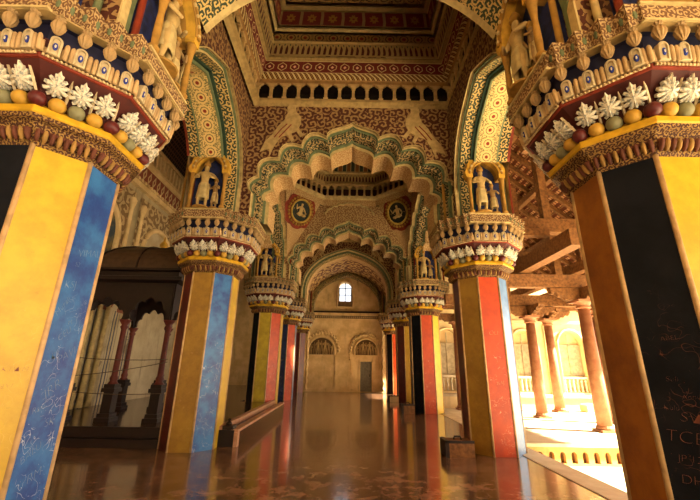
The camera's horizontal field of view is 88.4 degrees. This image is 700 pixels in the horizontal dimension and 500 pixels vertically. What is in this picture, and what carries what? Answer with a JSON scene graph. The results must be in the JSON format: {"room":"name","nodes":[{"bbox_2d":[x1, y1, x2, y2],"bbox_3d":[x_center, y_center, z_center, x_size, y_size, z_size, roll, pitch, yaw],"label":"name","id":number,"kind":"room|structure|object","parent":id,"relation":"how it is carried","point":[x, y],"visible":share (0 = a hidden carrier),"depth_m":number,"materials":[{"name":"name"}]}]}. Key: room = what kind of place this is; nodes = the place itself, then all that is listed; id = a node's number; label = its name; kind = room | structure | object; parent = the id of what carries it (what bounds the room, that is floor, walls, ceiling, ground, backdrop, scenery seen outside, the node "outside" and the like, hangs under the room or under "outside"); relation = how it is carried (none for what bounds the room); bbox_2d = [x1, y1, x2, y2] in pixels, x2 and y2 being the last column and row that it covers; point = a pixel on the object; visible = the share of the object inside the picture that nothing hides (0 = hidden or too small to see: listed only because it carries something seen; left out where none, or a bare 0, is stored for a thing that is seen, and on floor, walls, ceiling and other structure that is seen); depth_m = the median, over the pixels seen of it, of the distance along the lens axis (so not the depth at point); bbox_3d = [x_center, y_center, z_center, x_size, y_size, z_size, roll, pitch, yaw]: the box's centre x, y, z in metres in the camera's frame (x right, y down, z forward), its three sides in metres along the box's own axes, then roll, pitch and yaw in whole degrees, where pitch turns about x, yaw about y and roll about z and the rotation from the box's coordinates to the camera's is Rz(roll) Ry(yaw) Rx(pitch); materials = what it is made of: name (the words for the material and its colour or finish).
{"room":"palace hall","nodes":[
{"label":"palace hall","id":0,"kind":"room"},
{"bbox_2d":[126,177,177,399],"bbox_3d":[-7.408,-0.456,8.602,0.300,8.900,29.250,1,-18,0],"label":"wall","id":1,"kind":"structure","parent":0,"point":[148,339],"depth_m":12.96,"materials":[{"name":"beige paint"}]},
{"bbox_2d":[73,304,130,408],"bbox_3d":[-7.288,2.078,9.130,0.030,3.800,5.800,1,-18,0],"label":"trim","id":2,"kind":"structure","parent":1,"relation":"attached to","point":[113,330],"depth_m":10.73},
{"bbox_2d":[104,186,137,252],"bbox_3d":[-7.175,-1.169,10.381,0.240,2.550,3.000,1,-18,0],"label":"arch","id":3,"kind":"object","parent":1,"relation":"attached to","point":[126,201],"visible":0.27,"depth_m":11.40,"materials":[{"name":"beige paint"}]},
{"bbox_2d":[132,198,173,247],"bbox_3d":[-7.207,-0.162,13.524,0.240,2.550,3.000,1,-18,0],"label":"arch","id":4,"kind":"object","parent":1,"relation":"attached to","point":[151,229],"visible":0.56,"depth_m":13.03,"materials":[{"name":"beige paint"}]},
{"bbox_2d":[131,151,183,215],"bbox_3d":[-7.056,-3.226,11.592,0.340,1.710,25.250,1,-18,0],"label":"crown molding","id":5,"kind":"structure","parent":1,"relation":"attached to","point":[149,177],"depth_m":13.34,"materials":[{"name":"beige paint"}]},
{"bbox_2d":[150,154,183,195],"bbox_3d":[-6.980,-3.615,11.718,0.100,0.630,25.250,1,-18,0],"label":"gallery railing","id":6,"kind":"object","parent":5,"relation":"on","point":[160,166],"visible":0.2,"depth_m":13.78,"materials":[{"name":"beige paint"}]},
{"bbox_2d":[161,120,187,177],"bbox_3d":[-5.285,-5.144,12.225,3.822,2.400,25.250,1,-18,0],"label":"ceiling","id":7,"kind":"structure","parent":0,"point":[175,150],"depth_m":14.47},
{"bbox_2d":[255,0,274,55],"bbox_3d":[-3.047,-3.967,14.559,0.800,3.850,20.130,1,-18,0],"label":"wall","id":8,"kind":"structure","parent":0,"point":[255,0],"depth_m":10.76,"materials":[{"name":"beige paint"}]},
{"bbox_2d":[228,266,385,391],"bbox_3d":[-0.185,2.919,23.215,14.600,11.600,0.500,1,-18,0],"label":"wall","id":9,"kind":"structure","parent":0,"point":[321,369],"depth_m":22.13,"materials":[{"name":"beige paint"}]},
{"bbox_2d":[304,331,309,389],"bbox_3d":[-2.587,6.346,21.736,0.188,3.951,0.190,-6,-19,20],"label":"pilaster","id":10,"kind":"object","parent":9,"relation":"attached to","point":[308,334],"visible":0.74,"depth_m":21.56,"materials":[{"name":"beige paint"}]},
{"bbox_2d":[306,330,340,354],"bbox_3d":[-1.725,5.625,22.028,2.368,1.476,0.209,1,-18,0],"label":"arch","id":11,"kind":"object","parent":9,"relation":"attached to","point":[323,345],"visible":0.94,"depth_m":21.95,"materials":[{"name":"beige paint"}]},
{"bbox_2d":[304,354,385,392],"bbox_3d":[-0.251,7.353,21.490,5.200,2.100,0.080,1,-18,0],"label":"trim","id":12,"kind":"structure","parent":9,"relation":"attached to","point":[308,389],"depth_m":21.25,"materials":[{"name":"beige paint"}]},
{"bbox_2d":[336,280,353,307],"bbox_3d":[-0.303,2.830,23.048,1.100,1.823,0.410,1,-18,0],"label":"window","id":13,"kind":"structure","parent":9,"relation":"in","point":[339,304],"depth_m":22.82,"materials":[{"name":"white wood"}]},
{"bbox_2d":[312,311,380,320],"bbox_3d":[-0.201,4.104,22.489,5.400,0.540,0.160,1,-18,0],"label":"crown molding","id":14,"kind":"structure","parent":9,"relation":"attached to","point":[319,315],"depth_m":22.47,"materials":[{"name":"beige paint"}]},
{"bbox_2d":[311,272,381,312],"bbox_3d":[-0.180,2.757,22.742,4.600,2.680,0.500,1,-18,0],"label":"trim","id":15,"kind":"structure","parent":9,"relation":"attached to","point":[330,280],"depth_m":22.72,"materials":[{"name":"tan plaster"},{"name":"cream plaster"}]},
{"bbox_2d":[358,360,372,391],"bbox_3d":[0.950,7.540,21.558,0.890,1.820,0.200,1,-18,0],"label":"door","id":16,"kind":"structure","parent":9,"relation":"in","point":[365,375],"depth_m":21.57,"materials":[{"name":"beige paint"}]},
{"bbox_2d":[348,332,383,359],"bbox_3d":[0.992,5.852,21.983,2.208,1.697,0.209,1,-18,0],"label":"arch","id":17,"kind":"object","parent":9,"relation":"attached to","point":[364,346],"visible":1,"depth_m":21.95,"materials":[{"name":"beige paint"}]},
{"bbox_2d":[381,328,384,390],"bbox_3d":[1.962,6.423,21.758,0.188,3.951,0.190,-6,-19,20],"label":"pilaster","id":18,"kind":"object","parent":9,"relation":"attached to","point":[382,334],"visible":0.92,"depth_m":21.60,"materials":[{"name":"beige paint"}]},
{"bbox_2d":[47,391,607,499],"bbox_3d":[-2.166,4.014,7.224,10.520,0.300,29.250,1,-18,0],"label":"floor","id":19,"kind":"structure","parent":0,"point":[322,445],"depth_m":5.49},
{"bbox_2d":[0,0,187,499],"bbox_3d":[-2.911,-1.193,3.692,1.915,7.440,1.915,1,-18,0],"label":"pillar","id":20,"kind":"structure","parent":19,"relation":"on","point":[87,103],"depth_m":3.06,"materials":[{"name":"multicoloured paint"}]},
{"bbox_2d":[128,0,200,99],"bbox_3d":[-2.073,-2.555,4.128,0.394,1.361,0.841,1,-18,0],"label":"wall niche","id":21,"kind":"object","parent":20,"relation":"attached to","point":[154,16],"visible":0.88,"depth_m":4.28,"materials":[{"name":"paint"}]},
{"bbox_2d":[158,0,187,78],"bbox_3d":[-1.992,-2.468,4.013,0.364,1.127,0.381,-12,-22,36],"label":"statue","id":22,"kind":"object","parent":21,"relation":"in","point":[171,27],"visible":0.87,"depth_m":3.91,"materials":[{"name":"paint"}]},
{"bbox_2d":[172,35,187,89],"bbox_3d":[-2.042,-2.210,4.170,0.219,0.729,0.286,-6,-19,21],"label":"statue","id":23,"kind":"object","parent":21,"relation":"in","point":[178,53],"visible":0.41,"depth_m":4.18,"materials":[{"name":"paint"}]},
{"bbox_2d":[179,5,185,49],"bbox_3d":[-2.095,-2.927,4.247,0.140,0.581,0.841,1,-18,0],"label":"hood","id":24,"kind":"object","parent":21,"relation":"attached to","point":[182,9],"depth_m":4.44,"materials":[{"name":"paint"}]},
{"bbox_2d":[177,20,251,211],"bbox_3d":[-2.848,-2.793,6.530,1.160,3.280,4.430,1,-18,0],"label":"arch","id":25,"kind":"object","parent":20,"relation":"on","point":[216,122],"visible":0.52,"depth_m":7.30,"materials":[{"name":"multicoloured paint"}]},
{"bbox_2d":[100,0,593,81],"bbox_3d":[0.011,-3.284,4.370,4.800,2.980,1.160,1,-18,0],"label":"arch","id":26,"kind":"object","parent":20,"relation":"on","point":[577,14],"visible":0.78,"depth_m":4.60,"materials":[{"name":"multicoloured paint"}]},
{"bbox_2d":[64,385,266,426],"bbox_3d":[-5.060,5.834,14.025,4.860,0.300,15.130,1,-18,0],"label":"platform","id":27,"kind":"object","parent":19,"relation":"on","point":[236,405],"visible":0.31,"depth_m":9.17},
{"bbox_2d":[68,310,93,409],"bbox_3d":[-7.194,2.513,9.727,0.180,3.300,0.180,1,-18,0],"label":"engaged column","id":28,"kind":"structure","parent":27,"relation":"on","point":[92,311],"depth_m":9.59,"materials":[{"name":"beige paint"}]},
{"bbox_2d":[74,304,102,407],"bbox_3d":[-7.197,2.619,10.061,0.180,3.300,0.180,1,-18,0],"label":"engaged column","id":29,"kind":"structure","parent":27,"relation":"on","point":[79,401],"depth_m":9.89,"materials":[{"name":"beige paint"}]},
{"bbox_2d":[83,305,110,406],"bbox_3d":[-7.200,2.726,10.394,0.180,3.300,0.180,1,-18,0],"label":"engaged column","id":30,"kind":"structure","parent":27,"relation":"on","point":[87,403],"depth_m":10.23,"materials":[{"name":"beige paint"}]},
{"bbox_2d":[59,426,159,448],"bbox_3d":[-5.465,3.475,6.717,3.900,0.320,0.220,1,-18,0],"label":"step","id":31,"kind":"structure","parent":27,"relation":"attached to","point":[72,436],"depth_m":6.78,"materials":[{"name":"brown wood"}]},
{"bbox_2d":[65,237,183,422],"bbox_3d":[-5.149,1.796,9.295,2.480,4.500,2.580,1,-18,0],"label":"wooden canopy","id":32,"kind":"object","parent":27,"relation":"on","point":[138,280],"visible":0.69,"depth_m":8.45,"materials":[{"name":"brown wood"}]},
{"bbox_2d":[75,392,161,394],"bbox_3d":[-5.512,2.997,7.699,3.001,0.166,0.014,1,-18,0],"label":"rope","id":33,"kind":"object","parent":32,"relation":"attached to","point":[75,392],"visible":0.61,"depth_m":7.68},
{"bbox_2d":[75,362,166,375],"bbox_3d":[-5.505,2.601,7.825,3.002,0.375,0.014,1,-18,0],"label":"rope","id":34,"kind":"object","parent":32,"relation":"attached to","point":[163,362],"visible":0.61,"depth_m":7.82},
{"bbox_2d":[80,357,167,359],"bbox_3d":[-5.502,2.330,7.912,3.001,0.166,0.014,1,-18,0],"label":"rope","id":35,"kind":"object","parent":32,"relation":"attached to","point":[80,357],"visible":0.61,"depth_m":7.89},
{"bbox_2d":[217,400,283,446],"bbox_3d":[-2.372,4.357,9.386,0.420,0.360,5.380,1,-18,0],"label":"trim","id":36,"kind":"structure","parent":27,"relation":"attached to","point":[248,423],"depth_m":8.01,"materials":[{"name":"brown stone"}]},
{"bbox_2d":[222,418,235,429],"bbox_3d":[-2.334,3.370,6.993,0.200,0.180,0.220,1,-18,0],"label":"stub","id":37,"kind":"object","parent":36,"relation":"on","point":[229,426],"visible":1,"depth_m":6.94,"materials":[{"name":"brown wood"}]},
{"bbox_2d":[157,157,265,452],"bbox_3d":[-2.954,0.158,7.910,1.915,7.440,1.915,1,-18,0],"label":"pillar","id":38,"kind":"structure","parent":19,"relation":"on","point":[214,248],"depth_m":7.15,"materials":[{"name":"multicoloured paint"}]},
{"bbox_2d":[185,155,230,207],"bbox_3d":[-2.933,-1.465,7.572,0.841,1.361,0.394,1,-18,0],"label":"wall niche","id":39,"kind":"object","parent":38,"relation":"attached to","point":[220,166],"visible":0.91,"depth_m":7.53,"materials":[{"name":"paint"}]},
{"bbox_2d":[192,160,216,207],"bbox_3d":[-3.022,-1.381,7.457,0.378,1.127,0.365,-14,-23,38],"label":"statue","id":40,"kind":"object","parent":39,"relation":"in","point":[202,193],"visible":0.99,"depth_m":7.40,"materials":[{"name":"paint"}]},
{"bbox_2d":[208,178,219,207],"bbox_3d":[-2.793,-1.173,7.441,0.286,0.729,0.219,-6,-19,21],"label":"statue","id":41,"kind":"object","parent":39,"relation":"in","point":[214,198],"visible":0.95,"depth_m":7.37,"materials":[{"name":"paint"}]},
{"bbox_2d":[198,158,230,177],"bbox_3d":[-2.927,-1.828,7.717,0.841,0.581,0.140,1,-18,0],"label":"hood","id":42,"kind":"object","parent":39,"relation":"attached to","point":[216,166],"depth_m":7.72,"materials":[{"name":"paint"}]},
{"bbox_2d":[261,190,286,277],"bbox_3d":[-2.893,-1.222,11.435,1.170,3.280,5.870,1,-18,0],"label":"arch","id":43,"kind":"object","parent":38,"relation":"on","point":[279,237],"visible":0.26,"depth_m":13.01,"materials":[{"name":"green paint"}]},
{"bbox_2d":[286,190,319,255],"bbox_3d":[-1.689,-1.077,13.225,1.280,2.370,1.275,1,-18,0],"label":"trim","id":44,"kind":"structure","parent":43,"relation":"attached to","point":[293,234],"depth_m":13.55,"materials":[{"name":"beige paint"}]},
{"bbox_2d":[285,193,314,228],"bbox_3d":[-1.867,-1.473,13.541,1.453,1.318,0.532,17,-24,-40],"label":"roundel","id":45,"kind":"object","parent":44,"relation":"attached to","point":[299,210],"visible":1,"depth_m":13.46,"materials":[{"name":"red paint"}]},
{"bbox_2d":[243,255,297,403],"bbox_3d":[-3.012,1.948,13.500,1.915,7.440,1.915,1,-18,0],"label":"pillar","id":46,"kind":"structure","parent":19,"relation":"on","point":[269,299],"depth_m":12.77,"materials":[{"name":"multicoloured paint"}]},
{"bbox_2d":[255,243,279,276],"bbox_3d":[-2.990,0.325,13.162,0.841,1.361,0.394,1,-18,0],"label":"wall niche","id":47,"kind":"object","parent":46,"relation":"attached to","point":[277,250],"visible":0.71,"depth_m":13.11,"materials":[{"name":"paint"}]},
{"bbox_2d":[259,248,271,276],"bbox_3d":[-3.080,0.409,13.048,0.378,1.127,0.365,-14,-23,38],"label":"statue","id":48,"kind":"object","parent":47,"relation":"in","point":[264,266],"visible":0.96,"depth_m":12.99,"materials":[{"name":"paint"}]},
{"bbox_2d":[268,258,273,276],"bbox_3d":[-2.850,0.617,13.031,0.286,0.729,0.219,-6,-19,21],"label":"statue","id":49,"kind":"object","parent":47,"relation":"in","point":[271,263],"visible":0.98,"depth_m":12.96,"materials":[{"name":"paint"}]},
{"bbox_2d":[284,205,409,286],"bbox_3d":[-0.057,-0.287,14.220,4.800,3.280,1.170,1,-18,0],"label":"arch","id":50,"kind":"object","parent":46,"relation":"on","point":[340,223],"visible":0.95,"depth_m":13.94,"materials":[{"name":"beige paint"}]},
{"bbox_2d":[324,202,374,215],"bbox_3d":[-0.014,-1.618,14.064,1.967,0.588,0.060,1,-18,0],"label":"relief","id":51,"kind":"object","parent":50,"relation":"attached to","point":[343,204],"visible":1,"depth_m":14.07,"materials":[{"name":"beige paint"}]},
{"bbox_2d":[278,297,307,400],"bbox_3d":[-3.050,3.128,17.186,1.915,7.440,1.915,1,-18,0],"label":"pillar","id":52,"kind":"structure","parent":19,"relation":"on","point":[293,316],"depth_m":16.39,"materials":[{"name":"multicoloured paint"}]},
{"bbox_2d":[298,242,395,300],"bbox_3d":[-0.125,0.893,17.905,4.800,3.280,1.170,1,-18,0],"label":"pointed arch","id":53,"kind":"object","parent":52,"relation":"on","point":[353,251],"visible":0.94,"depth_m":17.63,"materials":[{"name":"beige paint"}]},
{"bbox_2d":[312,249,324,260],"bbox_3d":[-1.510,0.147,17.539,0.700,0.976,0.040,1,-18,0],"label":"relief","id":54,"kind":"object","parent":53,"relation":"attached to","point":[320,252],"visible":0.73,"depth_m":17.51,"materials":[{"name":"brown stone"}]},
{"bbox_2d":[370,249,382,263],"bbox_3d":[1.287,0.194,17.552,0.700,0.976,0.040,1,-18,0],"label":"relief","id":55,"kind":"object","parent":53,"relation":"attached to","point":[375,253],"visible":0.77,"depth_m":17.53,"materials":[{"name":"brown stone"}]},
{"bbox_2d":[293,291,314,392],"bbox_3d":[-3.094,4.515,21.519,1.915,7.440,1.915,1,-18,0],"label":"pillar","id":56,"kind":"structure","parent":19,"relation":"on","point":[304,326],"depth_m":20.77,"materials":[{"name":"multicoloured paint"}]},
{"bbox_2d":[378,291,396,393],"bbox_3d":[2.655,4.612,21.547,1.915,7.440,1.915,1,-18,0],"label":"pillar","id":57,"kind":"structure","parent":19,"relation":"on","point":[385,323],"depth_m":20.80,"materials":[{"name":"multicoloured paint"}]},
{"bbox_2d":[387,394,398,401],"bbox_3d":[1.902,6.554,15.982,0.455,0.325,0.430,1,-18,0],"label":"plinth block","id":58,"kind":"object","parent":19,"relation":"on","point":[390,398],"visible":0.97,"depth_m":15.79,"materials":[{"name":"beige paint"}]},
{"bbox_2d":[386,298,410,402],"bbox_3d":[2.700,3.225,17.214,1.915,7.440,1.915,1,-18,0],"label":"pillar","id":59,"kind":"structure","parent":19,"relation":"on","point":[395,311],"depth_m":16.42,"materials":[{"name":"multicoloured paint"}]},
{"bbox_2d":[400,402,414,413],"bbox_3d":[1.931,5.309,12.128,0.435,0.345,0.430,1,-18,0],"label":"box","id":60,"kind":"object","parent":19,"relation":"on","point":[405,408],"visible":1,"depth_m":11.94,"materials":[{"name":"brown wood"}]},
{"bbox_2d":[396,256,449,413],"bbox_3d":[2.737,2.045,13.528,1.915,7.440,1.915,1,-18,0],"label":"pillar","id":61,"kind":"structure","parent":19,"relation":"on","point":[422,300],"depth_m":12.78,"materials":[{"name":"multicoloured paint"}]},
{"bbox_2d":[413,246,437,278],"bbox_3d":[2.759,0.422,13.190,0.841,1.361,0.394,1,-18,0],"label":"wall niche","id":62,"kind":"object","parent":61,"relation":"attached to","point":[428,254],"visible":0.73,"depth_m":13.15,"materials":[{"name":"paint"}]},
{"bbox_2d":[418,251,429,278],"bbox_3d":[2.669,0.506,13.076,0.378,1.127,0.365,-14,-23,38],"label":"statue","id":63,"kind":"object","parent":62,"relation":"in","point":[423,270],"visible":0.98,"depth_m":13.00,"materials":[{"name":"paint"}]},
{"bbox_2d":[426,261,433,278],"bbox_3d":[2.899,0.713,13.059,0.286,0.729,0.219,-6,-19,21],"label":"statue","id":64,"kind":"object","parent":62,"relation":"in","point":[430,272],"visible":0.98,"depth_m":13.00,"materials":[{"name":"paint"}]},
{"bbox_2d":[440,435,475,457],"bbox_3d":[1.929,3.519,6.490,0.515,0.315,0.400,1,-18,0],"label":"box","id":65,"kind":"object","parent":19,"relation":"on","point":[460,447],"visible":1,"depth_m":6.32,"materials":[{"name":"brown wood"}]},
{"bbox_2d":[428,162,527,457],"bbox_3d":[2.795,0.255,7.938,1.915,7.440,1.915,1,-18,0],"label":"pillar","id":66,"kind":"structure","parent":19,"relation":"on","point":[477,253],"depth_m":7.18,"materials":[{"name":"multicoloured paint"}]},
{"bbox_2d":[239,101,455,234],"bbox_3d":[0.050,-2.076,8.630,4.800,3.280,1.170,1,-18,0],"label":"arch","id":67,"kind":"object","parent":66,"relation":"on","point":[370,138],"visible":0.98,"depth_m":8.35,"materials":[{"name":"beige paint"}]},
{"bbox_2d":[260,105,305,155],"bbox_3d":[-1.507,-2.769,8.245,1.016,1.417,0.040,1,-18,0],"label":"relief","id":68,"kind":"object","parent":67,"relation":"attached to","point":[292,122],"visible":1,"depth_m":8.23,"materials":[{"name":"beige stone"}]},
{"bbox_2d":[400,107,445,157],"bbox_3d":[1.653,-2.716,8.260,1.016,1.417,0.040,1,-18,0],"label":"relief","id":69,"kind":"object","parent":67,"relation":"attached to","point":[414,125],"visible":1,"depth_m":8.25,"materials":[{"name":"beige stone"}]},
{"bbox_2d":[407,192,439,279],"bbox_3d":[2.776,-1.127,11.462,1.170,3.280,5.870,1,-18,0],"label":"arch","id":70,"kind":"object","parent":66,"relation":"on","point":[418,237],"visible":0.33,"depth_m":12.89,"materials":[{"name":"beige paint"}]},
{"bbox_2d":[379,193,411,253],"bbox_3d":[1.630,-1.021,13.241,1.280,2.370,1.275,1,-18,0],"label":"trim","id":71,"kind":"structure","parent":70,"relation":"attached to","point":[403,236],"depth_m":13.61,"materials":[{"name":"beige paint"}]},
{"bbox_2d":[383,195,410,230],"bbox_3d":[1.818,-1.411,13.559,1.450,1.318,0.536,-13,-23,38],"label":"roundel","id":72,"kind":"object","parent":71,"relation":"attached to","point":[397,212],"visible":0.98,"depth_m":13.49,"materials":[{"name":"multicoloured paint"}]},
{"bbox_2d":[463,160,507,212],"bbox_3d":[2.816,-1.368,7.600,0.841,1.361,0.394,1,-18,0],"label":"wall niche","id":73,"kind":"object","parent":66,"relation":"attached to","point":[493,171],"visible":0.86,"depth_m":7.55,"materials":[{"name":"paint"}]},
{"bbox_2d":[463,163,498,182],"bbox_3d":[2.822,-1.731,7.745,0.841,0.581,0.140,1,-18,0],"label":"hood","id":74,"kind":"object","parent":73,"relation":"attached to","point":[489,172],"depth_m":7.75,"materials":[{"name":"paint"}]},
{"bbox_2d":[472,165,491,212],"bbox_3d":[2.727,-1.284,7.486,0.378,1.127,0.365,-14,-23,38],"label":"statue","id":75,"kind":"object","parent":73,"relation":"in","point":[481,195],"visible":0.99,"depth_m":7.41,"materials":[{"name":"paint"}]},
{"bbox_2d":[485,184,500,212],"bbox_3d":[2.956,-1.077,7.469,0.286,0.729,0.219,-6,-19,21],"label":"statue","id":76,"kind":"object","parent":73,"relation":"in","point":[493,200],"visible":0.89,"depth_m":7.41,"materials":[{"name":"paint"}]},
{"bbox_2d":[441,410,627,499],"bbox_3d":[3.293,4.100,7.253,0.400,0.312,29.250,1,-18,0],"label":"kerb","id":77,"kind":"object","parent":19,"relation":"attached to","point":[607,491],"depth_m":5.27,"materials":[{"name":"stone"}]},
{"bbox_2d":[506,0,699,499],"bbox_3d":[2.838,-1.096,3.719,1.915,7.440,1.915,1,-18,0],"label":"pillar","id":78,"kind":"structure","parent":19,"relation":"on","point":[610,113],"depth_m":3.05,"materials":[{"name":"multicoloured paint"}]},
{"bbox_2d":[447,26,514,215],"bbox_3d":[2.831,-2.697,6.558,1.160,3.280,4.430,1,-18,0],"label":"arch","id":79,"kind":"object","parent":78,"relation":"on","point":[480,130],"visible":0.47,"depth_m":7.36,"materials":[{"name":"beige paint"}]},
{"bbox_2d":[496,0,567,105],"bbox_3d":[2.042,-2.481,4.162,0.394,1.361,0.841,1,-18,0],"label":"wall niche","id":80,"kind":"object","parent":78,"relation":"attached to","point":[537,12],"visible":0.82,"depth_m":4.01,"materials":[{"name":"paint"}]},
{"bbox_2d":[501,12,531,97],"bbox_3d":[1.956,-2.344,4.213,0.366,1.127,0.376,-14,-23,40],"label":"statue","id":81,"kind":"object","parent":80,"relation":"in","point":[520,63],"visible":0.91,"depth_m":4.14,"materials":[{"name":"paint"}]},
{"bbox_2d":[510,0,546,55],"bbox_3d":[2.075,-2.852,4.282,0.140,0.581,0.841,1,-18,0],"label":"hood","id":82,"kind":"object","parent":80,"relation":"attached to","point":[518,7],"depth_m":4.33,"materials":[{"name":"paint"}]},
{"bbox_2d":[522,21,536,76],"bbox_3d":[2.001,-2.225,3.929,0.219,0.729,0.286,-6,-19,21],"label":"statue","id":83,"kind":"object","parent":80,"relation":"in","point":[531,45],"visible":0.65,"depth_m":3.88,"materials":[{"name":"paint"}]},
{"bbox_2d":[609,0,653,15],"bbox_3d":[2.860,-2.719,3.381,0.841,1.361,0.394,1,-18,0],"label":"wall niche","id":84,"kind":"object","parent":78,"relation":"attached to","point":[610,1],"visible":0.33,"depth_m":3.33,"materials":[{"name":"paint"}]},
{"bbox_2d":[654,0,692,1],"bbox_3d":[2.770,-2.635,3.267,0.378,1.127,0.365,-14,-23,38],"label":"statue","id":85,"kind":"object","parent":84,"relation":"in","point":[654,0],"visible":0.21,"depth_m":3.05,"materials":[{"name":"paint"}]},
{"bbox_2d":[306,259,385,310],"bbox_3d":[-0.158,2.071,20.683,4.700,2.730,4.840,1,-18,0],"label":"ceiling","id":86,"kind":"structure","parent":0,"point":[350,266],"depth_m":21.52,"materials":[{"name":"beige paint"}]},
{"bbox_2d":[286,56,412,205],"bbox_3d":[0.030,-4.340,12.463,5.200,3.970,5.350,1,-18,0],"label":"ceiling","id":87,"kind":"structure","parent":0,"point":[350,182],"depth_m":14.23,"materials":[{"name":"beige paint"}]},
{"bbox_2d":[320,204,378,241],"bbox_3d":[-0.080,-1.432,16.645,5.160,1.360,3.310,1,-18,0],"label":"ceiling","id":88,"kind":"structure","parent":0,"point":[348,239],"depth_m":17.68,"materials":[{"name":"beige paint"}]},
{"bbox_2d":[223,0,478,109],"bbox_3d":[0.108,-5.153,7.316,5.160,2.760,3.870,1,-18,0],"label":"ceiling","id":89,"kind":"structure","parent":0,"point":[350,80],"depth_m":8.60,"materials":[{"name":"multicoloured paint"}]},
{"bbox_2d":[266,0,440,58],"bbox_3d":[0.000,-5.799,15.335,7.200,0.200,20.430,1,-18,0],"label":"roof","id":90,"kind":"structure","parent":89,"relation":"attached to","point":[267,1],"depth_m":11.24,"materials":[{"name":"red paint"}]},
{"bbox_2d":[427,2,453,58],"bbox_3d":[2.992,-3.866,14.589,0.800,3.850,20.130,1,-18,0],"label":"wall","id":91,"kind":"structure","parent":0,"point":[442,3],"depth_m":10.63,"materials":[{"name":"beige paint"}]},
{"bbox_2d":[443,134,586,311],"bbox_3d":[6.662,-3.084,5.676,6.480,5.430,21.800,1,-18,0],"label":"roof","id":92,"kind":"structure","parent":0,"point":[550,256],"depth_m":10.27,"materials":[{"name":"wood"}]},
{"label":"outside","id":93,"kind":"structure","parent":0,"visible":0},
{"bbox_2d":[572,467,626,491],"bbox_3d":[16.696,4.074,5.167,26.380,0.280,36.000,1,-18,0],"label":"ground","id":94,"kind":"structure","parent":93,"point":[614,476],"depth_m":6.90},
{"bbox_2d":[526,441,621,466],"bbox_3d":[7.684,4.317,7.527,8.370,0.435,0.220,1,-18,0],"label":"plinth","id":95,"kind":"object","parent":94,"relation":"on","point":[572,454],"visible":0.44,"depth_m":7.49,"materials":[{"name":"stone"}]},
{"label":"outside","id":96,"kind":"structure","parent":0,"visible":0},
{"bbox_2d":[444,408,616,441],"bbox_3d":[9.641,5.584,11.069,12.380,0.600,7.300,1,-18,0],"label":"terrace","id":97,"kind":"object","parent":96,"point":[576,425],"visible":0.12,"depth_m":9.59,"materials":[{"name":"beige stone"}]},
{"bbox_2d":[439,313,460,409],"bbox_3d":[4.189,4.216,13.814,1.400,3.520,1.400,-16,-24,42],"label":"column","id":98,"kind":"structure","parent":97,"relation":"on","point":[446,317],"depth_m":13.90,"materials":[{"name":"stone"}]},
{"bbox_2d":[510,303,554,418],"bbox_3d":[6.138,3.648,11.947,1.400,3.520,1.400,-16,-24,42],"label":"column","id":99,"kind":"structure","parent":97,"relation":"on","point":[529,314],"depth_m":11.87,"materials":[{"name":"stone"}]},
{"bbox_2d":[536,307,569,412],"bbox_3d":[7.643,4.126,13.563,1.400,3.640,1.400,-16,-24,42],"label":"column","id":100,"kind":"structure","parent":97,"relation":"on","point":[547,320],"depth_m":13.42,"materials":[{"name":"stone"}]},
{"bbox_2d":[546,285,615,433],"bbox_3d":[6.454,2.837,9.595,1.400,3.640,1.400,-16,-24,42],"label":"column","id":101,"kind":"structure","parent":97,"relation":"on","point":[580,297],"depth_m":9.50,"materials":[{"name":"stone"}]},
{"bbox_2d":[579,403,593,412],"bbox_3d":[8.717,5.776,13.177,0.336,0.294,0.450,1,-18,0],"label":"block","id":102,"kind":"object","parent":97,"relation":"on","point":[585,407],"visible":0.86,"depth_m":13.03,"materials":[{"name":"paint"}]},
{"bbox_2d":[564,300,613,423],"bbox_3d":[7.819,3.321,11.040,1.400,3.640,1.400,-16,-24,42],"label":"column","id":103,"kind":"structure","parent":97,"relation":"on","point":[591,311],"depth_m":11.08,"materials":[{"name":"stone"}]},
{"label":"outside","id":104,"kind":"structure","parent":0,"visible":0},
{"bbox_2d":[439,275,591,394],"bbox_3d":[9.449,3.211,15.471,11.800,6.600,0.560,1,-18,0],"label":"wall","id":105,"kind":"structure","parent":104,"point":[571,321],"depth_m":15.27,"materials":[{"name":"paint"}]},
{"bbox_2d":[440,327,456,389],"bbox_3d":[4.079,4.489,14.986,1.220,2.513,0.360,1,-18,0],"label":"window","id":106,"kind":"structure","parent":105,"relation":"in","point":[447,349],"depth_m":15.07,"materials":[{"name":"stone"}]},
{"bbox_2d":[440,332,455,374],"bbox_3d":[4.081,4.347,15.178,1.000,1.700,0.080,1,-18,0],"label":"shutter","id":107,"kind":"object","parent":106,"relation":"attached to","point":[447,349],"depth_m":15.10,"materials":[{"name":"beige wood"}]},
{"bbox_2d":[443,393,592,409],"bbox_3d":[9.409,5.975,14.102,11.800,0.500,0.680,1,-18,0],"label":"trim","id":108,"kind":"structure","parent":105,"relation":"attached to","point":[572,402],"depth_m":13.84,"materials":[{"name":"paint"}]},
{"bbox_2d":[513,328,544,390],"bbox_3d":[7.279,4.543,15.001,1.220,2.513,0.360,1,-18,0],"label":"window","id":109,"kind":"structure","parent":105,"relation":"in","point":[522,352],"depth_m":15.08,"materials":[{"name":"stone"}]},
{"bbox_2d":[515,334,530,375],"bbox_3d":[7.280,4.401,15.193,1.000,1.700,0.080,1,-18,0],"label":"shutter","id":110,"kind":"object","parent":109,"relation":"attached to","point":[522,352],"depth_m":15.12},
{"bbox_2d":[556,329,588,391],"bbox_3d":[9.228,4.575,15.011,1.220,2.513,0.360,1,-18,0],"label":"window","id":111,"kind":"structure","parent":105,"relation":"in","point":[569,357],"depth_m":15.06,"materials":[{"name":"stone"}]},
{"bbox_2d":[559,334,583,375],"bbox_3d":[9.230,4.434,15.203,1.000,1.700,0.080,1,-18,0],"label":"shutter","id":112,"kind":"object","parent":111,"relation":"attached to","point":[570,356],"depth_m":15.13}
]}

